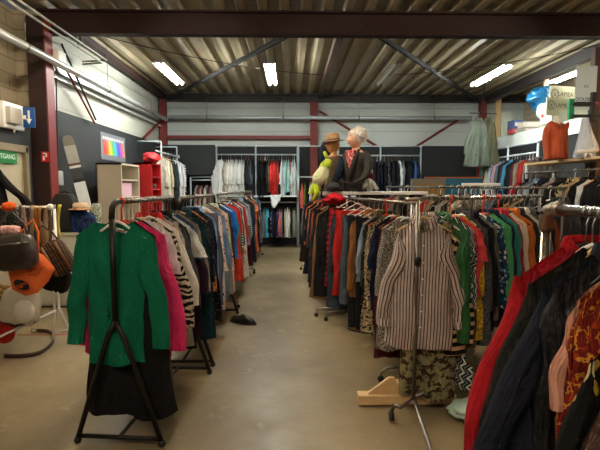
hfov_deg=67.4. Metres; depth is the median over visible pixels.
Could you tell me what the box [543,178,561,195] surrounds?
jacket
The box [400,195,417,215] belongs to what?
coat
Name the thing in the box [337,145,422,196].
rack
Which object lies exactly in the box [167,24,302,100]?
beam
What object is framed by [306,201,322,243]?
jacket
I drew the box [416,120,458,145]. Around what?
beam
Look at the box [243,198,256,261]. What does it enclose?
coat
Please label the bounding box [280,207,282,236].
cardigan
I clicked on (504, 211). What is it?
shirt
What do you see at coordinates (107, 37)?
cable
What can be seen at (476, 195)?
hanger
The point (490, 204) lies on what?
shirt
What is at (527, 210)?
shirt
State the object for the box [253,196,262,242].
coat
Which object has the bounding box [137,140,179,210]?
rack
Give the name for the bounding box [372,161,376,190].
coat
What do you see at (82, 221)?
cloth bundle
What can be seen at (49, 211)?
belt
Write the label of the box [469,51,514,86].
ceiling light
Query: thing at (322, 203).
jacket
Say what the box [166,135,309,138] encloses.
beam girt
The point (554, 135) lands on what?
blouse
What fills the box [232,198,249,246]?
shirt
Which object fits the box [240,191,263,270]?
clothes rack
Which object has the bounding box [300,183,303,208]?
blouse
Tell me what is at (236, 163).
blouse
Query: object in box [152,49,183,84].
ceiling light
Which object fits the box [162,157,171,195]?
blouse
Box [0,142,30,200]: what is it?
door frame
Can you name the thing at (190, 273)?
robe
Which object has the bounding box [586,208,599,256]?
hanger
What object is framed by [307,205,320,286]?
robe
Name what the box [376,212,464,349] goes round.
shirt
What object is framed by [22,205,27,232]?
belt
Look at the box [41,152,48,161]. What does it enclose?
fire sign
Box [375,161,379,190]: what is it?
coat
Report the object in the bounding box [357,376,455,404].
wooden stand
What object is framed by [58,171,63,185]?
junction box
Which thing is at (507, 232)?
cardigan
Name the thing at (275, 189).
blouse
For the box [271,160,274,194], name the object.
shirt
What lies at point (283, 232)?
jacket
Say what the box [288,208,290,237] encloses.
blouse
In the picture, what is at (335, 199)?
scarf
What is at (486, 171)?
cardigan
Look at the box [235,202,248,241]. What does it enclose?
robe
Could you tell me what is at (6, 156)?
exit sign
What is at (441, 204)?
shirt
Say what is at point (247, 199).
robe
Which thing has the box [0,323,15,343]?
shoulder bag
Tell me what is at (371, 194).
display table
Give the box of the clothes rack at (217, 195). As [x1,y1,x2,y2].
[216,192,255,307]
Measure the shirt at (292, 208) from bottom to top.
0.790 m
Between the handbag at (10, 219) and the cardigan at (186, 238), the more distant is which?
the handbag at (10, 219)
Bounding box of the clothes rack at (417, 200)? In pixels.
[388,195,543,449]
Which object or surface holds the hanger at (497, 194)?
hanging from the clothes rack at (417, 200)
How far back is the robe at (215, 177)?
11.70 m
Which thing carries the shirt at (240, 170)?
hanging from the hanger
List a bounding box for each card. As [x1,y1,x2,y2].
[546,97,567,115]
[549,85,574,98]
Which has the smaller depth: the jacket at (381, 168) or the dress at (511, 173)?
the dress at (511, 173)
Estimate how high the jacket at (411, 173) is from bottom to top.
0.909 m
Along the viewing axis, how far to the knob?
3.09 m
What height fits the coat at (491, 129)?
1.163 m
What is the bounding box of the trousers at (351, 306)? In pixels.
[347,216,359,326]
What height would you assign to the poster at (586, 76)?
0.620 m
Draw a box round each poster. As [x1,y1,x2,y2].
[100,131,125,162]
[574,66,597,109]
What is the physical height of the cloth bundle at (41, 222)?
0.223 m
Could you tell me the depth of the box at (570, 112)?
8.58 m
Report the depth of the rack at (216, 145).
11.70 m
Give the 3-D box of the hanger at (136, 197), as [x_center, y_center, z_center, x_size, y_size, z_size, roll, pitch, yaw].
[-1.098,-0.064,3.042,0.376,0.253,0.014,0,5,2]
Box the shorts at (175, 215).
[173,214,203,261]
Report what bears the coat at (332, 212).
hanging from the hanger at (350, 191)
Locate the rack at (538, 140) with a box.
[498,139,539,159]
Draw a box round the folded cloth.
[270,195,280,207]
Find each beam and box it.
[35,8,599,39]
[61,44,96,119]
[66,71,95,123]
[142,119,162,138]
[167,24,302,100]
[319,110,376,145]
[367,25,478,101]
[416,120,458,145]
[484,42,599,103]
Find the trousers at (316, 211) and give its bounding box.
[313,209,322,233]
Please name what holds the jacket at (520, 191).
hanging from the hanger
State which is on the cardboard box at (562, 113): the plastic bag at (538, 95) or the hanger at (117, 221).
the plastic bag at (538, 95)
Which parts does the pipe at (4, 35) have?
hanger rod, hanger rod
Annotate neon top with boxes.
[312,159,331,201]
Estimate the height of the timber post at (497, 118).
1.060 m
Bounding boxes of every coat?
[0,169,31,225]
[171,209,215,340]
[172,161,178,201]
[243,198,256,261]
[247,196,260,251]
[250,160,254,195]
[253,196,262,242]
[257,162,260,197]
[261,161,264,197]
[263,161,267,197]
[273,207,277,237]
[300,202,312,261]
[301,199,320,242]
[302,201,317,273]
[306,202,324,272]
[308,203,326,281]
[309,204,340,299]
[313,205,343,296]
[326,207,362,308]
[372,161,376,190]
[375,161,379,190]
[382,161,386,190]
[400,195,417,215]
[403,160,410,190]
[416,161,420,178]
[451,210,492,345]
[463,117,490,166]
[463,235,599,449]
[472,242,599,449]
[480,118,499,166]
[492,199,516,207]
[494,207,539,326]
[496,160,508,194]
[503,159,515,194]
[515,179,528,194]
[532,197,550,209]
[534,178,549,194]
[549,178,567,196]
[561,177,586,196]
[582,181,599,234]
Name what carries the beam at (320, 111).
attached to the column at (313, 105)
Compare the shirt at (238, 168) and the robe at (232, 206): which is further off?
the shirt at (238, 168)
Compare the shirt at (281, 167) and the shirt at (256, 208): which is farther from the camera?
the shirt at (281, 167)
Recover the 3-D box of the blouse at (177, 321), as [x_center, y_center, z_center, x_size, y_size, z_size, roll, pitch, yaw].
[-1.108,0.417,2.917,0.774,0.886,0.153,0,5,5]
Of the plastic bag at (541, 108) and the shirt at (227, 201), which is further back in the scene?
the plastic bag at (541, 108)
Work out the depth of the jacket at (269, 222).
11.64 m
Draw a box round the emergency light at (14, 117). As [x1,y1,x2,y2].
[0,100,35,132]
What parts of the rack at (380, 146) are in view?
rail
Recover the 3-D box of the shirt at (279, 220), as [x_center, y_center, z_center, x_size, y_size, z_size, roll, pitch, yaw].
[-0.543,-0.083,11.879,0.129,0.788,0.512,0,5,-5]
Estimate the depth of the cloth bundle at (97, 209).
6.12 m
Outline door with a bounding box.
[0,152,23,285]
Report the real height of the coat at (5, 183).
1.042 m
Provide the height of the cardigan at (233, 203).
0.718 m
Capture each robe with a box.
[155,218,198,334]
[176,214,208,336]
[181,212,214,315]
[204,209,225,309]
[209,208,230,298]
[211,160,226,201]
[228,203,242,262]
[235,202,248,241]
[247,199,257,259]
[304,203,315,262]
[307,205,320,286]
[360,216,385,331]
[451,217,476,390]
[509,181,521,194]
[516,160,525,183]
[518,159,528,181]
[539,211,559,250]
[555,286,599,444]
[555,353,599,449]
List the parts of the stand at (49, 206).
cap, leg, leg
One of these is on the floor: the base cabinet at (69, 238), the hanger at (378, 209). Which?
the base cabinet at (69, 238)
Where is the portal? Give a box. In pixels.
[43,19,58,229]
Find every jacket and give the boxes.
[148,211,197,348]
[164,158,173,196]
[170,159,179,195]
[181,207,217,278]
[218,203,234,264]
[241,197,254,237]
[244,160,246,193]
[247,160,249,193]
[251,196,260,228]
[260,161,261,193]
[265,160,270,193]
[267,207,270,236]
[271,208,274,236]
[275,161,278,193]
[278,160,280,193]
[281,207,284,236]
[289,207,292,236]
[301,199,310,232]
[304,200,321,244]
[306,182,308,202]
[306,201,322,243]
[308,156,344,193]
[309,203,323,255]
[319,141,330,184]
[347,209,381,296]
[360,211,396,304]
[367,216,405,309]
[379,161,382,190]
[389,161,395,190]
[392,195,404,210]
[394,160,399,190]
[409,160,412,184]
[422,211,470,343]
[429,195,444,210]
[440,195,463,211]
[469,210,498,329]
[477,209,516,314]
[484,195,495,205]
[499,207,535,268]
[507,159,524,190]
[514,198,531,206]
[518,179,533,194]
[527,207,552,253]
[528,157,551,178]
[529,178,544,194]
[532,260,599,449]
[541,197,581,244]
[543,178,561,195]
[554,177,574,196]
[567,177,594,204]
[580,176,599,225]
[580,411,599,449]
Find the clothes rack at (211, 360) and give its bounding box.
[171,194,238,366]
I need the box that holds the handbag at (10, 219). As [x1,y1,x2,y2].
[4,209,18,225]
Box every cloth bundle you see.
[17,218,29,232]
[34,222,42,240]
[74,212,96,232]
[89,203,101,222]
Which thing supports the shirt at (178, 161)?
hanging from the hanger
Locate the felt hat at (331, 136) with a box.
[322,133,343,142]
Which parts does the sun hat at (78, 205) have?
hat crown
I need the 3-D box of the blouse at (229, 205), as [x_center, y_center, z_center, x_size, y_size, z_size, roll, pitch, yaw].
[-1.059,0.046,6.174,0.506,0.674,0.110,0,5,-2]
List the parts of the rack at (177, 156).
rail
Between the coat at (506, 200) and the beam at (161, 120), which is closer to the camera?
the coat at (506, 200)
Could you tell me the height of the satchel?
0.522 m
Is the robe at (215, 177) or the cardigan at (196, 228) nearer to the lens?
the cardigan at (196, 228)
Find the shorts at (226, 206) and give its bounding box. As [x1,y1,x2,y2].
[220,205,238,257]
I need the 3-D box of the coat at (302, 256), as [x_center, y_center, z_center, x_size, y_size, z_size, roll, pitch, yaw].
[0.300,0.102,7.763,0.623,1.070,0.168,-1,5,-8]
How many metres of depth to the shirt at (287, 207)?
11.67 m
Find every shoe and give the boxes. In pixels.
[230,314,256,325]
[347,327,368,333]
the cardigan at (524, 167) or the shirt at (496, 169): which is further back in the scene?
the shirt at (496, 169)
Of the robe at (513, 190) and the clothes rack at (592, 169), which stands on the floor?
the clothes rack at (592, 169)
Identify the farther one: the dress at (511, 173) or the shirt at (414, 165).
the shirt at (414, 165)
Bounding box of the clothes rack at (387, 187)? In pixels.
[386,186,492,331]
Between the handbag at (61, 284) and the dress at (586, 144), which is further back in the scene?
the dress at (586, 144)
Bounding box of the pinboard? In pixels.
[410,179,445,196]
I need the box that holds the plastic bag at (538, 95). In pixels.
[526,85,549,111]
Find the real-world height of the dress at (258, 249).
1.095 m
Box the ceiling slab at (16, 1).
[13,0,34,9]
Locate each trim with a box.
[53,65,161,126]
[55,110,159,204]
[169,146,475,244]
[497,118,582,147]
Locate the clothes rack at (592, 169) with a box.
[522,168,599,180]
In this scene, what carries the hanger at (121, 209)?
hanging from the clothes rack at (115, 323)
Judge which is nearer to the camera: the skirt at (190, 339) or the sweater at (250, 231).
the skirt at (190, 339)
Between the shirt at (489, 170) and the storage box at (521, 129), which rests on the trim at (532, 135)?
the storage box at (521, 129)
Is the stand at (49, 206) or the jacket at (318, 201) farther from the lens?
the jacket at (318, 201)
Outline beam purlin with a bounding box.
[318,38,342,98]
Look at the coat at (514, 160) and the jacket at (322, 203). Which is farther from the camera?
the coat at (514, 160)
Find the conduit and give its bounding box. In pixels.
[55,66,58,170]
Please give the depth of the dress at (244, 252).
6.85 m
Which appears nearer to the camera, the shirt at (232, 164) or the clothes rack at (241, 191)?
the clothes rack at (241, 191)
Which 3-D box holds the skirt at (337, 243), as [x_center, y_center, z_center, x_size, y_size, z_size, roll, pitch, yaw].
[0.623,0.319,4.978,0.545,0.964,0.114,0,5,-4]
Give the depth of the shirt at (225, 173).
11.52 m
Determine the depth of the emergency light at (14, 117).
5.58 m
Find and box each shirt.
[134,212,180,237]
[174,160,182,196]
[178,161,185,195]
[185,206,218,277]
[194,185,197,204]
[199,185,202,205]
[202,203,231,246]
[203,185,207,202]
[218,160,222,195]
[219,200,243,247]
[224,160,227,191]
[227,159,229,195]
[230,159,234,195]
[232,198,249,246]
[233,160,237,194]
[237,160,240,193]
[238,198,251,238]
[238,202,249,224]
[239,160,243,193]
[248,162,252,192]
[248,199,257,232]
[262,207,265,237]
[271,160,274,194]
[276,210,279,237]
[278,207,280,236]
[279,162,282,195]
[283,161,285,195]
[286,207,287,236]
[290,159,293,195]
[292,208,293,237]
[293,161,296,195]
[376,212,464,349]
[396,195,408,215]
[397,161,402,190]
[410,161,416,189]
[414,194,436,211]
[435,195,448,210]
[454,195,486,209]
[458,216,488,295]
[486,195,501,208]
[487,162,500,193]
[489,208,524,273]
[493,161,504,194]
[500,160,512,194]
[509,198,522,206]
[517,207,539,230]
[522,178,539,194]
[524,196,548,206]
[537,178,555,194]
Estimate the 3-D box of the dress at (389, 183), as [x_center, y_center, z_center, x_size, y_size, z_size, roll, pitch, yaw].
[2.309,-1.191,11.826,0.134,1.010,0.638,0,5,-1]
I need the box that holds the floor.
[0,245,497,449]
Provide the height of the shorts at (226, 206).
0.720 m
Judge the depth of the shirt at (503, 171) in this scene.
9.91 m
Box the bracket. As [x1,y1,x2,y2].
[470,84,496,113]
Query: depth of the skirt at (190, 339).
3.36 m
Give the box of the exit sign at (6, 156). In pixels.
[0,150,16,163]
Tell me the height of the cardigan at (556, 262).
0.906 m
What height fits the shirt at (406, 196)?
0.872 m
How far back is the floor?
3.57 m
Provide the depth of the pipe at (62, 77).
8.27 m
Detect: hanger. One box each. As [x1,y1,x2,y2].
[100,198,144,237]
[116,197,129,223]
[124,197,133,222]
[129,197,138,221]
[132,197,141,220]
[136,197,143,219]
[139,197,149,220]
[150,196,174,221]
[201,194,220,210]
[337,191,362,207]
[345,193,366,209]
[347,197,373,214]
[362,198,381,217]
[368,198,389,225]
[378,199,401,228]
[382,200,408,228]
[386,202,409,229]
[396,196,451,231]
[405,196,451,223]
[435,196,459,229]
[447,195,472,229]
[453,195,459,216]
[458,195,476,225]
[476,195,500,227]
[481,194,491,217]
[485,195,491,214]
[496,194,501,213]
[575,206,595,252]
[577,206,589,247]
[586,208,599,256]
[589,276,599,286]
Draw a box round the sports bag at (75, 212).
[71,210,86,231]
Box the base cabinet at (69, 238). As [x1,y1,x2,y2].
[40,230,78,306]
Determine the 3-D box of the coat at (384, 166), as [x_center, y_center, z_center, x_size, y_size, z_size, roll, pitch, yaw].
[2.212,-1.192,11.841,0.127,1.010,0.637,0,5,2]
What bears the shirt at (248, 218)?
hanging from the hanger
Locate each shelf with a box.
[219,195,297,196]
[524,156,599,178]
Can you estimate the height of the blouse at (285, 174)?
0.859 m
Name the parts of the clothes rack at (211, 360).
rail, leg, leg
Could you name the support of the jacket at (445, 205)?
hanging from the hanger
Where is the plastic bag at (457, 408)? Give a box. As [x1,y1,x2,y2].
[446,397,467,421]
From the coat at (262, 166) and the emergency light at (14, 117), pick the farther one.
the coat at (262, 166)
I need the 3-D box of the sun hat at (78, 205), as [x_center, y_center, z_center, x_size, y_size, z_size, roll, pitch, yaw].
[-2.885,-0.252,5.923,0.304,0.096,0.304,0,5,-1]
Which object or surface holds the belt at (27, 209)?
hanging from the stand at (49, 206)
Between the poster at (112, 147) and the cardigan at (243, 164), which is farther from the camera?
the cardigan at (243, 164)
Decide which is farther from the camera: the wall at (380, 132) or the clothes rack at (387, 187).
the wall at (380, 132)
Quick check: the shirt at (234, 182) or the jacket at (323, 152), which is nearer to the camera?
the jacket at (323, 152)
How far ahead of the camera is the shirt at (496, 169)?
10.28 m
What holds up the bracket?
attached to the ceiling at (359, 63)
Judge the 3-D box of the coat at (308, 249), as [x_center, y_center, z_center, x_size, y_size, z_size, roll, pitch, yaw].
[0.386,0.200,6.771,0.603,1.098,0.167,0,5,-2]
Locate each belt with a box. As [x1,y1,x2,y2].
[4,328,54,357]
[18,205,21,226]
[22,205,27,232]
[25,205,29,233]
[29,205,33,236]
[34,205,39,252]
[37,205,43,244]
[43,205,48,243]
[47,210,52,241]
[56,204,61,239]
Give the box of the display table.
[322,191,427,210]
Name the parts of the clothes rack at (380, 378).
rail, post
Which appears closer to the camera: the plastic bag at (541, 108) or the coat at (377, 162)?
the plastic bag at (541, 108)
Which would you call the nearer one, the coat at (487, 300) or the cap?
the coat at (487, 300)
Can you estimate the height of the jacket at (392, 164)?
0.908 m
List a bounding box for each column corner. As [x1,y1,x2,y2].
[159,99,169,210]
[476,100,486,176]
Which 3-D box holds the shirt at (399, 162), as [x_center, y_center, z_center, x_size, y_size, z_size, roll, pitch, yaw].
[2.593,-1.218,11.839,0.122,0.959,0.509,-1,5,-8]
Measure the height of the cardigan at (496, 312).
0.808 m
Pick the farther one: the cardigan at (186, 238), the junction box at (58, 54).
the junction box at (58, 54)
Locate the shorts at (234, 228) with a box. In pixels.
[221,206,236,244]
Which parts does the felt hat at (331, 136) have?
hat crown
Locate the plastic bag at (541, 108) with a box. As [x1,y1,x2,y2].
[536,103,545,118]
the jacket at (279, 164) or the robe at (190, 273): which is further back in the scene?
the jacket at (279, 164)
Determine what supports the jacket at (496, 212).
hanging from the hanger at (487, 212)
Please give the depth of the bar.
6.41 m
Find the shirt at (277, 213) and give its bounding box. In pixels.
[276,210,279,237]
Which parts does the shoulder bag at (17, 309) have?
trim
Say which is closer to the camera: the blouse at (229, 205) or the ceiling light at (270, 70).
the blouse at (229, 205)
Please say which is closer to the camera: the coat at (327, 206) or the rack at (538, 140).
the coat at (327, 206)
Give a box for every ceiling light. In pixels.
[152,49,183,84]
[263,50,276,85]
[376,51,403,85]
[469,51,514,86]
[549,70,575,83]
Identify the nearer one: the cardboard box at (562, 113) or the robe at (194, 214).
the robe at (194, 214)
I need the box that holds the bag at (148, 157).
[142,152,160,163]
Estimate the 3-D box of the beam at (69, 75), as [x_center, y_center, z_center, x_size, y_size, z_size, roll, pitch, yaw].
[-3.537,-2.135,7.151,0.036,0.876,1.268,0,5,-2]
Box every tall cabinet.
[96,163,139,223]
[133,163,161,211]
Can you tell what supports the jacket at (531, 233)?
hanging from the hanger
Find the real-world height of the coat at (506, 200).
1.217 m
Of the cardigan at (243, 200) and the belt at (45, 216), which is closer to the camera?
the belt at (45, 216)
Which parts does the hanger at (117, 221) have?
arm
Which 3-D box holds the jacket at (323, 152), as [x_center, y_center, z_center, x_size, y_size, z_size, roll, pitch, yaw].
[0.353,-0.846,6.134,0.179,0.601,0.199,-3,6,-34]
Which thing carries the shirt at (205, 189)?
hanging from the rack at (191, 180)
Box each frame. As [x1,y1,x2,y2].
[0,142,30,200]
[572,92,599,123]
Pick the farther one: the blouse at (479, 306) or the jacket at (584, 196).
the jacket at (584, 196)
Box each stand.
[0,202,68,339]
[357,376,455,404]
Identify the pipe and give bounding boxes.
[0,0,167,121]
[4,0,102,64]
[17,0,106,62]
[168,93,471,119]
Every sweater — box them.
[67,222,169,366]
[129,218,194,327]
[179,161,186,192]
[240,201,251,237]
[434,234,473,355]
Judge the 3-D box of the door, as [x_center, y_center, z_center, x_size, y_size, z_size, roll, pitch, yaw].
[-3.629,0.125,4.936,0.050,2.070,2.060,0,5,-1]
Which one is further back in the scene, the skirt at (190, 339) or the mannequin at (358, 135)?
the mannequin at (358, 135)
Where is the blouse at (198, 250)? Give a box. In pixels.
[172,216,207,256]
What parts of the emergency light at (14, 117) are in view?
plate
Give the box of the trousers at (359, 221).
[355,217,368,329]
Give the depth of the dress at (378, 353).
3.85 m
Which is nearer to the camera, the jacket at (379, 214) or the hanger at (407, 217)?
the hanger at (407, 217)
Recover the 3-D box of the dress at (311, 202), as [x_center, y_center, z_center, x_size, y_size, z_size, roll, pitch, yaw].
[0.306,0.112,7.971,0.633,1.048,0.123,0,5,-4]
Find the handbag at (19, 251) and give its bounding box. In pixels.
[0,212,38,271]
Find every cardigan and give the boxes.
[156,158,168,195]
[164,216,200,301]
[178,214,210,304]
[209,185,212,202]
[233,203,244,245]
[242,160,244,190]
[243,200,253,241]
[268,160,269,191]
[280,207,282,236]
[338,149,372,191]
[375,218,409,351]
[420,201,429,211]
[480,215,499,320]
[481,167,484,193]
[483,167,488,193]
[490,163,500,194]
[490,214,513,300]
[500,213,521,276]
[512,160,523,185]
[522,159,532,181]
[531,248,578,282]
[536,211,554,251]
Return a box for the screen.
[425,177,482,194]
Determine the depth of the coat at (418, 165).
11.62 m
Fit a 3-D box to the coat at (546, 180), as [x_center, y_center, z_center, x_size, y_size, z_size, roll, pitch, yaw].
[3.636,-0.091,6.583,0.641,1.185,0.164,-1,5,-8]
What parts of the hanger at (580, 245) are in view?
arm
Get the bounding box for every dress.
[86,222,177,420]
[146,219,174,390]
[200,211,221,321]
[216,207,234,291]
[224,204,243,280]
[232,202,248,277]
[240,200,252,265]
[247,198,259,250]
[299,202,311,259]
[374,217,406,357]
[387,161,391,190]
[456,216,476,372]
[507,161,518,194]
[572,118,598,158]
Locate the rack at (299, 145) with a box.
[298,145,326,247]
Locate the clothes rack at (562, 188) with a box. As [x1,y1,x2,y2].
[459,187,567,247]
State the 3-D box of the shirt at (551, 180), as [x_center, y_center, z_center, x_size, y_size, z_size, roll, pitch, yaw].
[3.678,-0.259,6.442,0.596,0.826,0.119,0,5,0]
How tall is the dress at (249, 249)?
1.125 m
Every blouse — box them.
[79,221,186,356]
[144,220,180,273]
[147,218,191,264]
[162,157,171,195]
[172,216,207,256]
[177,161,183,194]
[192,212,216,290]
[208,208,228,270]
[222,160,224,191]
[228,159,231,191]
[229,205,241,251]
[232,203,244,250]
[234,160,237,190]
[265,209,267,237]
[269,160,271,191]
[273,160,276,191]
[284,160,286,191]
[284,209,286,236]
[287,161,290,191]
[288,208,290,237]
[293,208,296,236]
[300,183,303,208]
[355,214,375,281]
[361,173,378,191]
[388,196,398,210]
[402,160,405,190]
[405,204,409,216]
[423,201,434,211]
[448,200,462,211]
[462,216,484,340]
[478,247,592,431]
[485,214,509,308]
[499,162,508,194]
[502,199,515,206]
[510,213,528,271]
[542,121,569,159]
[548,282,599,419]
[575,180,590,204]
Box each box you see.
[53,50,65,62]
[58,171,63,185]
[122,183,131,196]
[507,120,524,129]
[507,129,515,134]
[516,127,539,132]
[518,122,540,127]
[540,110,586,124]
[567,99,574,118]
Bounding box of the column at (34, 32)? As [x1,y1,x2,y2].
[25,15,50,228]
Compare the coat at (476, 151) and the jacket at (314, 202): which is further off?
the coat at (476, 151)
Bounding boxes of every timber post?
[494,99,501,137]
[585,47,599,176]
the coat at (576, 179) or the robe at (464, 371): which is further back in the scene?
the coat at (576, 179)
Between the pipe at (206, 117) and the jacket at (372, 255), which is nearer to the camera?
the jacket at (372, 255)
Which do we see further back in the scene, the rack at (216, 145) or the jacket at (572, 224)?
the rack at (216, 145)
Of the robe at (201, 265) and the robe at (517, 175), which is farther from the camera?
the robe at (517, 175)
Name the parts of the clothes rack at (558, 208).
post, rail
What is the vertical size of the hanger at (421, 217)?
0.251 m
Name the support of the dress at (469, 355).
hanging from the hanger
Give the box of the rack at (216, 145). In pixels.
[215,144,298,247]
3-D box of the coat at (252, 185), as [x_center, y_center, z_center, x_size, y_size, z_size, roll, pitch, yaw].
[-1.241,-1.205,11.754,0.133,1.010,0.628,0,5,1]
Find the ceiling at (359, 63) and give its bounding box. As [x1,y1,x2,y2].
[25,0,599,94]
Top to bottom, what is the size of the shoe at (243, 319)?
0.111 m
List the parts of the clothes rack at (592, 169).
rail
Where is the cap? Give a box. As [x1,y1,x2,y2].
[325,182,340,191]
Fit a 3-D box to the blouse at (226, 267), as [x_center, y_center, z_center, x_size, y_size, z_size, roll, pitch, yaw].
[-1.039,0.176,4.819,0.537,0.704,0.114,0,5,-4]
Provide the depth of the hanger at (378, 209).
4.34 m
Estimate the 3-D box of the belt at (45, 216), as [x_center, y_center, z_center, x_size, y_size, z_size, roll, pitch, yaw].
[-2.540,0.040,4.512,0.075,0.473,0.037,0,5,-1]
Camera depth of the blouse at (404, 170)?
11.62 m
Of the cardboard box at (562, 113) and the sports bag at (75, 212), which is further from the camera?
the cardboard box at (562, 113)
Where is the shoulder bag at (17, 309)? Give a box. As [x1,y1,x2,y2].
[0,287,41,326]
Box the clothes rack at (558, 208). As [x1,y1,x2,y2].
[538,201,599,261]
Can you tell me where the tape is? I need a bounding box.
[18,334,67,334]
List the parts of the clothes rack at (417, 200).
post, rail, post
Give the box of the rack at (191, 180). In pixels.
[190,176,210,205]
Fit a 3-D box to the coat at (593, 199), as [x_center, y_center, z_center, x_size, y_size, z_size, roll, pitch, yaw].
[3.731,-0.034,5.461,0.619,1.109,0.158,0,5,-3]
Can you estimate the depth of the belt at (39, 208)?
4.49 m
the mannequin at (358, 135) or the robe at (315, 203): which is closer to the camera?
the mannequin at (358, 135)
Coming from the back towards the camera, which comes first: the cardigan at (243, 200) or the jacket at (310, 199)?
the jacket at (310, 199)
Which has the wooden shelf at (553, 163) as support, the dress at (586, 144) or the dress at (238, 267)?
the dress at (586, 144)
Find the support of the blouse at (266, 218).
hanging from the rack at (216, 145)
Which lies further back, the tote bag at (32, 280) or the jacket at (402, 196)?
the jacket at (402, 196)
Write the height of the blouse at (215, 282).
0.752 m
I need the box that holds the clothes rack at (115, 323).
[73,196,211,446]
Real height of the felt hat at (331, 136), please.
0.133 m
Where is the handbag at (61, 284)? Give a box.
[43,273,71,293]
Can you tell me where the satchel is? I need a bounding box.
[37,225,72,276]
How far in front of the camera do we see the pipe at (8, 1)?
5.92 m
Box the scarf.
[322,193,345,204]
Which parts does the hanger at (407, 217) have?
arm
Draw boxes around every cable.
[107,37,327,75]
[396,45,599,74]
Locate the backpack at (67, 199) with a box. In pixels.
[51,191,77,231]
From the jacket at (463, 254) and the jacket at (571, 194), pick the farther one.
the jacket at (571, 194)
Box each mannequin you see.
[325,141,339,156]
[347,126,367,151]
[546,116,562,159]
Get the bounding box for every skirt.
[171,222,194,345]
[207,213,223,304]
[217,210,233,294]
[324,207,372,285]
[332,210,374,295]
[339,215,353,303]
[399,222,455,403]
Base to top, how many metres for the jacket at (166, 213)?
1.063 m
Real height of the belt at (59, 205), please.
0.393 m
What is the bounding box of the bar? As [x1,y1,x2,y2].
[462,183,500,193]
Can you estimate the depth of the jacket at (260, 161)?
11.54 m
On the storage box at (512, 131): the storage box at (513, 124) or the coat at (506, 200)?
the storage box at (513, 124)
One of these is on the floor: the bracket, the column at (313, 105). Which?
the column at (313, 105)
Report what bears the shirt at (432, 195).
hanging from the hanger
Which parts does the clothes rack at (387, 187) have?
rail, post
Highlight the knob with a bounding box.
[414,257,421,266]
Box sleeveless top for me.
[303,184,306,203]
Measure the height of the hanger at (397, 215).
0.253 m
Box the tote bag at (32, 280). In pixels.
[8,219,54,295]
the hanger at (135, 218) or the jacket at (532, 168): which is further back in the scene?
the jacket at (532, 168)
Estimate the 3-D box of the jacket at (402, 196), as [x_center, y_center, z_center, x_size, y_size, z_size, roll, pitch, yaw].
[1.504,-0.055,6.358,0.542,0.777,0.152,-2,5,-18]
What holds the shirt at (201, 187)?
hanging from the rack at (191, 180)
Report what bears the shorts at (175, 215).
hanging from the hanger
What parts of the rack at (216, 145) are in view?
rail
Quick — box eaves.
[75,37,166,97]
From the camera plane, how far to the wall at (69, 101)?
7.35 m
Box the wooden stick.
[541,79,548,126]
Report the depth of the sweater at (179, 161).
11.55 m
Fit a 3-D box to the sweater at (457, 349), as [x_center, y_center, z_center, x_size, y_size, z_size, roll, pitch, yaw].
[0.947,0.464,3.236,0.585,0.909,0.147,4,6,38]
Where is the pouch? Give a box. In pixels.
[0,225,20,233]
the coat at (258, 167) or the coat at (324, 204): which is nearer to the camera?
the coat at (324, 204)
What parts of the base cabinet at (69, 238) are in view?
door, door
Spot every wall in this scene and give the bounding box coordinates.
[0,2,159,197]
[167,102,523,145]
[498,133,599,177]
[523,77,587,121]
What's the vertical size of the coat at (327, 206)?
1.215 m
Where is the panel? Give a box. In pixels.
[163,145,215,174]
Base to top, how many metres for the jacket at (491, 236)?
0.893 m
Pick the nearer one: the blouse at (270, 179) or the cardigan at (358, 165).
the cardigan at (358, 165)
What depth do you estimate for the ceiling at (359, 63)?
8.48 m
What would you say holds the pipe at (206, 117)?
hanging from the ceiling at (359, 63)
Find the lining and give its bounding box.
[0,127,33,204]
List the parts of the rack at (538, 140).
rail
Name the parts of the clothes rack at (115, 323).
leg, post, leg, rail, leg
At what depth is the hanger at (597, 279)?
1.42 m
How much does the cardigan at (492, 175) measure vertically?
0.853 m
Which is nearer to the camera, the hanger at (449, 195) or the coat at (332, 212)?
the hanger at (449, 195)
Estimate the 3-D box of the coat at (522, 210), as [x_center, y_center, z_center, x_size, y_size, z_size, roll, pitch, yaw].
[1.823,0.378,3.931,0.159,1.061,0.637,-3,6,-32]
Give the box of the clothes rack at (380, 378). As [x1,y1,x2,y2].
[324,197,415,381]
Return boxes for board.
[62,135,90,211]
[500,112,512,136]
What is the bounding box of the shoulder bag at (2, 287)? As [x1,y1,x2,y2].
[0,284,11,300]
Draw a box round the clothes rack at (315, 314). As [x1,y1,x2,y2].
[300,194,338,316]
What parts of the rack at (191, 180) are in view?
rail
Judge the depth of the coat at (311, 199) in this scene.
8.12 m
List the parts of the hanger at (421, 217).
arm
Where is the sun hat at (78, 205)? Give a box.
[68,202,92,209]
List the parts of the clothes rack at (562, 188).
rail, post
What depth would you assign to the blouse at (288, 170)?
11.56 m
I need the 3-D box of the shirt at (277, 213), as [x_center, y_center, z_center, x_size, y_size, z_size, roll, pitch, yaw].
[-0.594,-0.082,11.887,0.127,0.790,0.531,0,5,-3]
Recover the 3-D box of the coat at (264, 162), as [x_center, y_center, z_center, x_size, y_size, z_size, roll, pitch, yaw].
[-0.907,-1.188,11.765,0.129,0.964,0.414,0,5,5]
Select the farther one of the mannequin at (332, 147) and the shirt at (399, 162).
the shirt at (399, 162)

